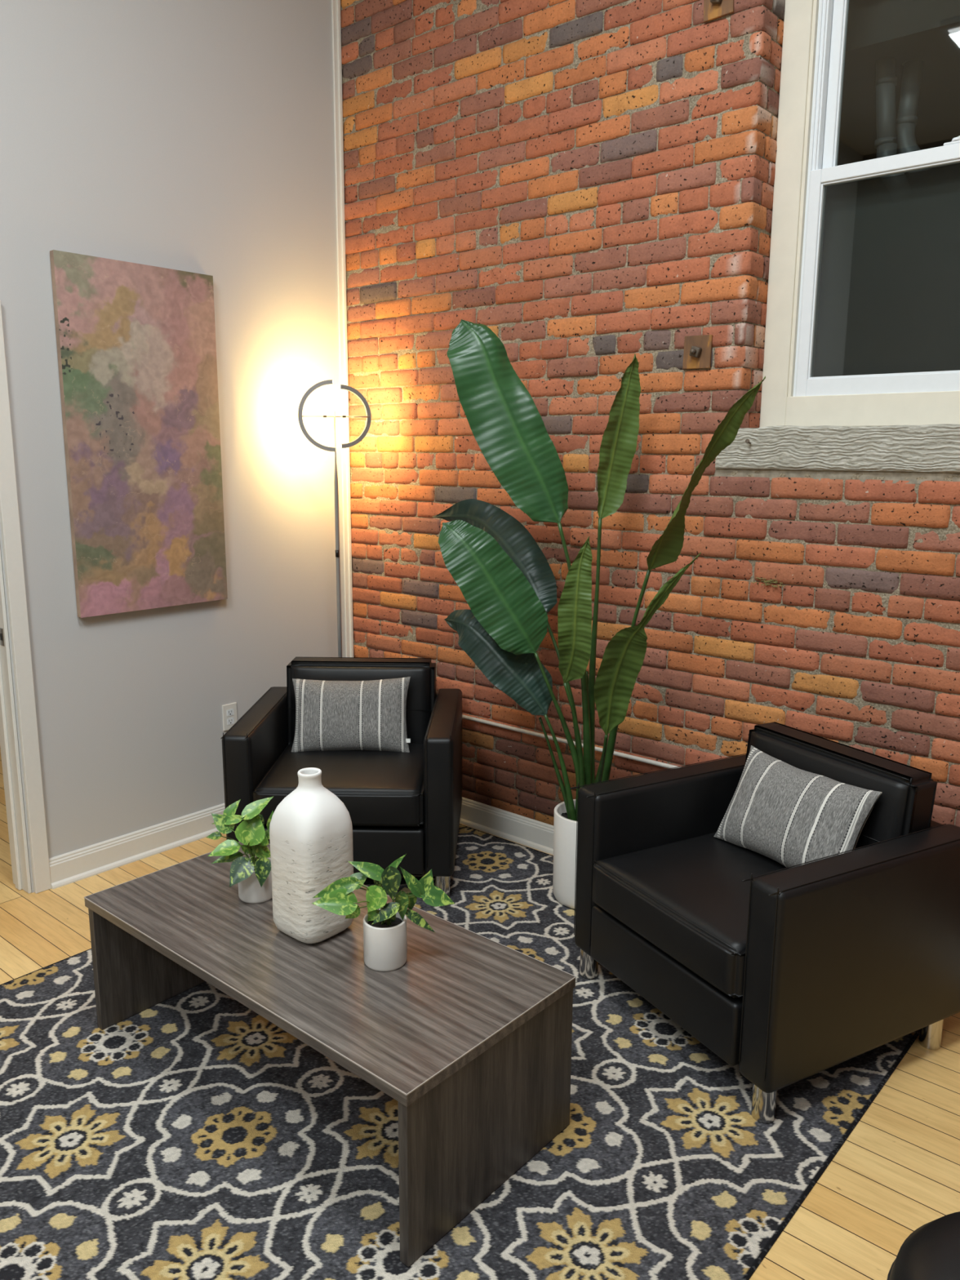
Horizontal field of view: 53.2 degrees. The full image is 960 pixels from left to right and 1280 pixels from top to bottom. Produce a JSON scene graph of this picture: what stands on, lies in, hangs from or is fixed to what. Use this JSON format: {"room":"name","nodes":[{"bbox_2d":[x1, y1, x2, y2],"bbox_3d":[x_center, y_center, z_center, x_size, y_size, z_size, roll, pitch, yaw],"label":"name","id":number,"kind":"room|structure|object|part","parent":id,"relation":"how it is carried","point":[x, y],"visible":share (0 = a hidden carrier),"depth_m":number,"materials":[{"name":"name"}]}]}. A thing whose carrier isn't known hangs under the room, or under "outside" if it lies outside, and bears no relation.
{"room":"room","nodes":[
{"label":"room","id":0,"kind":"room"},
{"bbox_2d":[0,0,346,893],"bbox_3d":[-2.476,-0.998,2.420,0.130,4.300,6.080,10,15,40],"label":"wall","id":1,"kind":"structure","parent":0,"point":[197,136],"depth_m":3.83,"materials":[{"name":"grey paint"}]},
{"bbox_2d":[0,300,51,893],"bbox_3d":[-2.039,-0.037,3.119,0.155,2.150,1.058,10,15,40],"label":"door frame","id":2,"kind":"structure","parent":1,"relation":"in","point":[9,508],"depth_m":3.50,"materials":[{"name":"white paint"}]},
{"bbox_3d":[-1.724,-0.011,3.453,0.034,0.065,0.002,10,14,40],"label":"strike plate","id":3,"kind":"part","parent":2,"relation":"part of","materials":[{"name":"metal"}]},
{"bbox_2d":[48,803,225,888],"bbox_3d":[-1.134,0.785,4.243,0.030,0.115,1.562,10,15,40],"label":"baseboard","id":4,"kind":"structure","parent":1,"relation":"attached to","point":[73,866],"depth_m":3.91,"materials":[{"name":"white paint"}]},
{"bbox_2d":[49,249,227,617],"bbox_3d":[-1.297,-0.773,3.730,0.028,1.308,0.650,10,15,40],"label":"painting","id":5,"kind":"object","parent":1,"relation":"attached to","point":[137,362],"visible":1,"depth_m":3.69,"materials":[{"name":"fabric"}]},
{"bbox_2d":[222,702,237,731],"bbox_3d":[-1.099,0.337,4.211,0.008,0.116,0.072,10,15,40],"label":"wall outlet","id":6,"kind":"object","parent":1,"relation":"attached to","point":[229,711],"visible":0.91,"depth_m":4.21,"materials":[{"name":"white paint"}]},
{"bbox_2d":[226,708,233,715],"bbox_3d":[-1.097,0.318,4.206,0.004,0.028,0.034,10,15,40],"label":"socket","id":7,"kind":"object","parent":6,"relation":"attached to","point":[229,711],"depth_m":4.20,"materials":[{"name":"white plastic"}]},
{"bbox_2d":[226,717,234,724],"bbox_3d":[-1.097,0.357,4.214,0.004,0.028,0.034,10,15,40],"label":"socket","id":8,"kind":"object","parent":6,"relation":"attached to","point":[230,721],"depth_m":4.21,"materials":[{"name":"white plastic"}]},
{"bbox_2d":[331,0,353,657],"bbox_3d":[-0.630,-1.434,4.399,0.018,4.185,0.040,10,15,40],"label":"trim","id":9,"kind":"structure","parent":1,"relation":"attached to","point":[335,4],"depth_m":4.38,"materials":[{"name":"white paint"}]},
{"bbox_2d":[238,856,272,903],"bbox_3d":[-0.632,0.679,2.711,0.103,0.098,0.103,10,14,40],"label":"pot","id":10,"kind":"object","parent":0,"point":[251,890],"depth_m":2.67,"materials":[{"name":"white ceramic"}]},
{"bbox_2d":[363,908,407,971],"bbox_3d":[-0.234,0.740,2.365,0.107,0.115,0.107,10,14,40],"label":"pot","id":11,"kind":"object","parent":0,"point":[385,941],"depth_m":2.32,"materials":[{"name":"white ceramic"}]},
{"bbox_2d":[0,747,959,1279],"bbox_3d":[-1.675,1.308,2.171,9.200,0.120,6.100,10,15,40],"label":"floor","id":12,"kind":"structure","parent":0,"point":[897,1172],"depth_m":2.35,"materials":[{"name":"brown wood"}]},
{"bbox_2d":[297,379,371,657],"bbox_3d":[-0.621,-0.153,4.274,0.236,1.949,0.263,10,15,40],"label":"floor lamp","id":13,"kind":"object","parent":12,"relation":"on","point":[318,384],"visible":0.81,"depth_m":4.15,"materials":[{"name":"metal"}]},
{"bbox_2d":[335,550,339,556],"bbox_3d":[-0.628,-0.381,4.213,0.017,0.031,0.018,10,14,40],"label":"switch","id":14,"kind":"object","parent":13,"relation":"attached to","point":[337,552],"depth_m":4.21,"materials":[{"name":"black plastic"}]},
{"bbox_2d":[0,823,919,1279],"bbox_3d":[-0.354,1.162,2.617,2.256,0.006,2.972,10,15,40],"label":"rug","id":15,"kind":"object","parent":12,"relation":"on","point":[191,1135],"visible":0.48,"depth_m":2.31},
{"bbox_2d":[84,841,576,1266],"bbox_3d":[-0.445,0.967,2.547,1.288,0.403,0.576,10,15,40],"label":"coffee table","id":16,"kind":"object","parent":15,"relation":"on","point":[471,1037],"visible":0.86,"depth_m":2.25,"materials":[{"name":"grey laminate"}]},
{"bbox_3d":[-0.914,0.900,2.947,0.026,0.375,0.567,10,14,40],"label":"panel","id":17,"kind":"part","parent":16,"relation":"part of","materials":[{"name":"grey laminate"}]},
{"bbox_2d":[205,795,273,903],"bbox_3d":[-0.657,0.588,2.669,0.201,0.292,0.128,-4,12,-22],"label":"pothos","id":18,"kind":"object","parent":16,"relation":"on","point":[253,874],"visible":0.92,"depth_m":2.66,"materials":[{"name":"plant"}]},
{"bbox_3d":[-0.681,0.600,2.692,0.092,0.105,0.003,1,11,1],"label":"stem","id":19,"kind":"part","parent":18,"relation":"part of","materials":[{"name":"green plant"}]},
{"bbox_3d":[-0.648,0.609,2.681,0.007,0.092,0.070,10,14,40],"label":"stem","id":20,"kind":"part","parent":18,"relation":"part of","materials":[{"name":"green plant"}]},
{"bbox_2d":[269,767,354,943],"bbox_3d":[-0.437,0.550,2.492,0.178,0.437,0.178,10,15,40],"label":"vase","id":21,"kind":"object","parent":16,"relation":"on","point":[311,828],"visible":0.94,"depth_m":2.42,"materials":[{"name":"white ceramic"}]},
{"bbox_2d":[311,853,454,971],"bbox_3d":[-0.238,0.658,2.342,0.347,0.284,0.116,-5,12,-24],"label":"pothos","id":22,"kind":"object","parent":16,"relation":"on","point":[384,928],"visible":1,"depth_m":2.32,"materials":[{"name":"plant"}]},
{"bbox_3d":[-0.269,0.644,2.331,0.036,0.127,0.064,10,14,40],"label":"stem","id":23,"kind":"part","parent":22,"relation":"part of","materials":[{"name":"green plant"}]},
{"bbox_3d":[-0.267,0.666,2.329,0.024,0.085,0.088,10,14,40],"label":"stem","id":24,"kind":"part","parent":22,"relation":"part of","materials":[{"name":"green plant"}]},
{"bbox_3d":[0.030,1.062,2.149,0.026,0.375,0.567,10,14,40],"label":"panel","id":25,"kind":"part","parent":16,"relation":"part of","materials":[{"name":"grey laminate"}]},
{"bbox_2d":[220,657,462,897],"bbox_3d":[-0.511,0.520,3.868,0.847,0.775,0.795,1,11,1],"label":"armchair","id":26,"kind":"object","parent":15,"relation":"on","point":[398,804],"visible":0.65,"depth_m":3.56,"materials":[{"name":"black leather"}]},
{"bbox_3d":[-0.879,0.539,3.896,0.110,0.539,0.765,1,11,1],"label":"armrest","id":27,"kind":"part","parent":26,"relation":"part of","materials":[{"name":"black leather"}]},
{"bbox_2d":[253,742,424,826],"bbox_3d":[-0.513,0.550,3.802,0.623,0.150,0.646,1,11,1],"label":"seat cushion","id":28,"kind":"object","parent":26,"relation":"on","point":[377,788],"depth_m":3.57,"materials":[{"name":"black leather"}]},
{"bbox_3d":[-0.513,0.713,3.885,0.625,0.175,0.717,1,11,1],"label":"seat","id":29,"kind":"part","parent":26,"relation":"part of","materials":[{"name":"black leather"}]},
{"bbox_2d":[291,676,410,752],"bbox_3d":[-0.531,0.310,3.940,0.495,0.307,0.164,0,11,0],"label":"throw pillow","id":30,"kind":"object","parent":26,"relation":"on","point":[331,715],"visible":1,"depth_m":3.89,"materials":[{"name":"grey fabric"}]},
{"bbox_2d":[286,657,435,744],"bbox_3d":[-0.504,0.275,4.091,0.625,0.381,0.148,1,11,1],"label":"cushion","id":31,"kind":"object","parent":26,"relation":"on","point":[421,692],"depth_m":4.03,"materials":[{"name":"black leather"}]},
{"bbox_3d":[-0.141,0.916,3.601,0.058,0.103,0.058,1,11,1],"label":"leg","id":32,"kind":"part","parent":26,"relation":"part of","materials":[{"name":"silver metal"}]},
{"bbox_3d":[-0.142,0.547,3.880,0.110,0.539,0.765,1,11,1],"label":"armrest","id":33,"kind":"part","parent":26,"relation":"part of","materials":[{"name":"black leather"}]},
{"bbox_2d":[432,319,765,909],"bbox_3d":[0.251,-0.058,3.403,1.520,2.098,0.491,10,15,40],"label":"potted plant","id":34,"kind":"object","parent":15,"relation":"on","point":[508,584],"visible":0.89,"depth_m":3.34,"materials":[{"name":"green plant"}]},
{"bbox_3d":[0.283,0.486,3.541,0.143,0.405,0.027,3,11,11],"label":"stem","id":35,"kind":"part","parent":34,"relation":"part of","materials":[{"name":"green plant"}]},
{"bbox_3d":[0.295,0.365,3.481,0.161,0.655,0.142,10,14,40],"label":"stem","id":36,"kind":"part","parent":34,"relation":"part of","materials":[{"name":"green plant"}]},
{"bbox_3d":[0.296,0.480,3.502,0.135,0.423,0.035,2,11,7],"label":"stem","id":37,"kind":"part","parent":34,"relation":"part of","materials":[{"name":"green plant"}]},
{"bbox_3d":[0.311,0.295,3.553,0.208,0.759,0.026,10,14,40],"label":"stem","id":38,"kind":"part","parent":34,"relation":"part of","materials":[{"name":"green plant"}]},
{"bbox_3d":[0.351,0.418,3.439,0.050,0.564,0.138,10,14,40],"label":"stem","id":39,"kind":"part","parent":34,"relation":"part of","materials":[{"name":"green plant"}]},
{"bbox_3d":[0.341,0.137,3.438,0.131,1.112,0.085,10,14,40],"label":"stem","id":40,"kind":"part","parent":34,"relation":"part of","materials":[{"name":"green plant"}]},
{"bbox_3d":[0.408,0.397,3.529,0.055,0.571,0.055,-1,11,-4],"label":"stem","id":41,"kind":"part","parent":34,"relation":"part of","materials":[{"name":"green plant"}]},
{"bbox_3d":[0.411,0.128,3.453,0.043,1.128,0.056,-1,11,-4],"label":"stem","id":42,"kind":"part","parent":34,"relation":"part of","materials":[{"name":"green plant"}]},
{"bbox_3d":[0.423,0.504,3.408,0.032,0.414,0.221,-1,11,-6],"label":"stem","id":43,"kind":"part","parent":34,"relation":"part of","materials":[{"name":"green plant"}]},
{"bbox_3d":[0.497,0.224,3.379,0.039,0.971,0.228,-10,15,-43],"label":"stem","id":44,"kind":"part","parent":34,"relation":"part of","materials":[{"name":"green plant"}]},
{"bbox_2d":[570,721,959,1123],"bbox_3d":[0.823,0.733,2.832,0.795,0.781,0.847,-6,13,-28],"label":"armchair","id":45,"kind":"object","parent":15,"relation":"on","point":[788,976],"visible":0.84,"depth_m":2.57,"materials":[{"name":"black leather"}]},
{"bbox_3d":[0.349,1.024,3.066,0.058,0.103,0.058,-6,13,-28],"label":"leg","id":46,"kind":"part","parent":45,"relation":"part of","materials":[{"name":"silver metal"}]},
{"bbox_3d":[0.658,0.692,3.160,0.765,0.539,0.110,-6,13,-28],"label":"armrest","id":47,"kind":"part","parent":45,"relation":"part of","materials":[{"name":"black leather"}]},
{"bbox_3d":[0.804,0.921,2.859,0.717,0.175,0.625,-6,13,-28],"label":"seat","id":48,"kind":"part","parent":45,"relation":"part of","materials":[{"name":"black leather"}]},
{"bbox_2d":[591,831,786,998],"bbox_3d":[0.761,0.753,2.801,0.646,0.150,0.623,-6,13,-28],"label":"seat cushion","id":49,"kind":"object","parent":45,"relation":"on","point":[684,895],"depth_m":2.71,"materials":[{"name":"black leather"}]},
{"bbox_3d":[0.716,1.154,2.414,0.058,0.103,0.058,-6,13,-28],"label":"leg","id":50,"kind":"part","parent":45,"relation":"part of","materials":[{"name":"silver metal"}]},
{"bbox_2d":[713,745,881,868],"bbox_3d":[0.931,0.525,2.857,0.177,0.284,0.492,-6,13,-31],"label":"throw pillow","id":51,"kind":"object","parent":45,"relation":"on","point":[780,811],"visible":0.9,"depth_m":2.80,"materials":[{"name":"grey fabric"}]},
{"bbox_2d":[744,721,937,849],"bbox_3d":[1.057,0.513,2.920,0.148,0.381,0.625,-6,13,-28],"label":"cushion","id":52,"kind":"object","parent":45,"relation":"on","point":[904,807],"depth_m":2.73,"materials":[{"name":"black leather"}]},
{"bbox_3d":[1.014,0.818,2.527,0.765,0.539,0.110,-6,13,-28],"label":"armrest","id":53,"kind":"part","parent":45,"relation":"part of","materials":[{"name":"black leather"}]},
{"bbox_3d":[1.283,1.099,2.722,0.058,0.109,0.058,-6,13,-28],"label":"leg","id":54,"kind":"part","parent":45,"relation":"part of","materials":[{"name":"silver metal"}]},
{"bbox_3d":[1.144,0.719,3.010,0.062,0.505,0.631,-6,13,-28],"label":"frame","id":55,"kind":"part","parent":45,"relation":"part of","materials":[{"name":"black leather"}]},
{"bbox_2d":[887,1211,959,1279],"bbox_3d":[0.838,1.175,1.484,0.405,0.432,0.405,10,15,40],"label":"pouf","id":56,"kind":"object","parent":12,"relation":"on","point":[931,1251],"visible":1,"depth_m":1.52,"materials":[{"name":"black leather"}]},
{"bbox_2d":[552,799,577,909],"bbox_3d":[0.401,0.801,3.579,0.256,0.345,0.256,10,14,40],"label":"pot","id":57,"kind":"object","parent":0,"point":[565,846],"depth_m":3.50,"materials":[{"name":"white ceramic"}]},
{"bbox_2d":[340,0,959,826],"bbox_3d":[1.517,-1.052,2.812,5.401,4.300,0.305,10,15,40],"label":"brick wall","id":58,"kind":"structure","parent":0,"point":[588,184],"depth_m":3.52,"materials":[{"name":"brick"}]},
{"bbox_2d":[459,796,553,854],"bbox_3d":[1.395,1.025,3.089,5.400,0.115,0.030,10,15,40],"label":"baseboard","id":59,"kind":"structure","parent":58,"relation":"attached to","point":[528,832],"depth_m":4.16,"materials":[{"name":"white paint"}]},
{"bbox_2d":[462,714,678,768],"bbox_3d":[0.567,0.450,3.711,2.600,0.019,0.017,10,15,40],"label":"pipe","id":60,"kind":"object","parent":58,"relation":"attached to","point":[464,717],"visible":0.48,"depth_m":3.91,"materials":[{"name":"white metal"}]},
{"bbox_2d":[682,334,712,368],"bbox_3d":[0.736,-0.988,3.281,0.106,0.112,0.044,10,15,40],"label":"anchor plate","id":61,"kind":"object","parent":58,"relation":"attached to","point":[697,353],"visible":1,"depth_m":3.28,"materials":[{"name":"metal"}]},
{"bbox_2d":[703,0,733,22],"bbox_3d":[0.755,-2.056,3.061,0.107,0.113,0.044,10,15,40],"label":"anchor plate","id":62,"kind":"object","parent":58,"relation":"attached to","point":[713,9],"visible":1,"depth_m":3.08,"materials":[{"name":"metal"}]},
{"bbox_2d":[751,577,785,587],"bbox_3d":[0.975,-0.194,3.241,0.120,0.032,0.012,10,15,40],"label":"moss tuft","id":63,"kind":"object","parent":58,"relation":"attached to","point":[764,579],"visible":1,"depth_m":3.24,"materials":[{"name":"green plant"}]},
{"bbox_2d":[714,468,959,484],"bbox_3d":[1.345,-0.488,2.879,1.400,0.038,0.005,10,15,40],"label":"trim","id":64,"kind":"structure","parent":58,"relation":"attached to","point":[896,476],"depth_m":3.04,"materials":[{"name":"concrete"}]},
{"bbox_2d":[715,423,959,472],"bbox_3d":[1.391,-0.584,2.910,1.395,0.141,0.166,10,15,40],"label":"window sill","id":65,"kind":"structure","parent":58,"relation":"attached to","point":[930,447],"depth_m":3.01,"materials":[{"name":"beige stone"}]},
{"bbox_2d":[759,0,959,427],"bbox_3d":[1.443,-1.565,2.856,1.126,1.811,0.110,10,15,40],"label":"window","id":66,"kind":"structure","parent":58,"relation":"in","point":[887,342],"depth_m":3.11,"materials":[{"name":"beige paint"}]},
{"bbox_3d":[1.448,-1.559,2.863,0.916,1.645,0.094,10,14,40],"label":"frame","id":67,"kind":"part","parent":66,"relation":"part of","materials":[{"name":"white plastic"}]},
{"bbox_3d":[1.455,-1.901,2.801,0.848,0.930,0.032,10,14,40],"label":"sash","id":68,"kind":"part","parent":66,"relation":"part of","materials":[{"name":"white plastic"}]},
{"bbox_3d":[1.423,-1.120,2.922,0.888,0.725,0.036,10,14,40],"label":"sash","id":69,"kind":"part","parent":66,"relation":"part of","materials":[{"name":"white plastic"}]},
{"label":"outside","id":70,"kind":"structure","parent":0,"visible":0},
{"bbox_2d":[813,0,959,373],"bbox_3d":[2.697,-1.897,4.037,5.000,5.500,0.100,10,15,40],"label":"wall","id":71,"kind":"structure","parent":70,"point":[854,5],"depth_m":4.55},
{"bbox_2d":[837,0,959,165],"bbox_3d":[2.209,-2.095,3.420,3.000,0.120,1.500,10,15,40],"label":"ceiling","id":72,"kind":"structure","parent":71,"relation":"attached to","point":[928,31],"depth_m":3.38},
{"bbox_2d":[874,57,904,177],"bbox_3d":[1.453,-1.786,3.363,0.161,0.478,0.072,10,15,40],"label":"downspout","id":73,"kind":"object","parent":72,"relation":"attached to","point":[886,82],"visible":0.69,"depth_m":3.35,"materials":[{"name":"grey metal"}]},
{"bbox_2d":[895,58,930,173],"bbox_3d":[1.539,-1.839,3.385,0.133,0.415,0.072,10,15,40],"label":"downspout","id":74,"kind":"object","parent":72,"relation":"attached to","point":[906,122],"visible":0.77,"depth_m":3.37,"materials":[{"name":"grey metal"}]}
]}

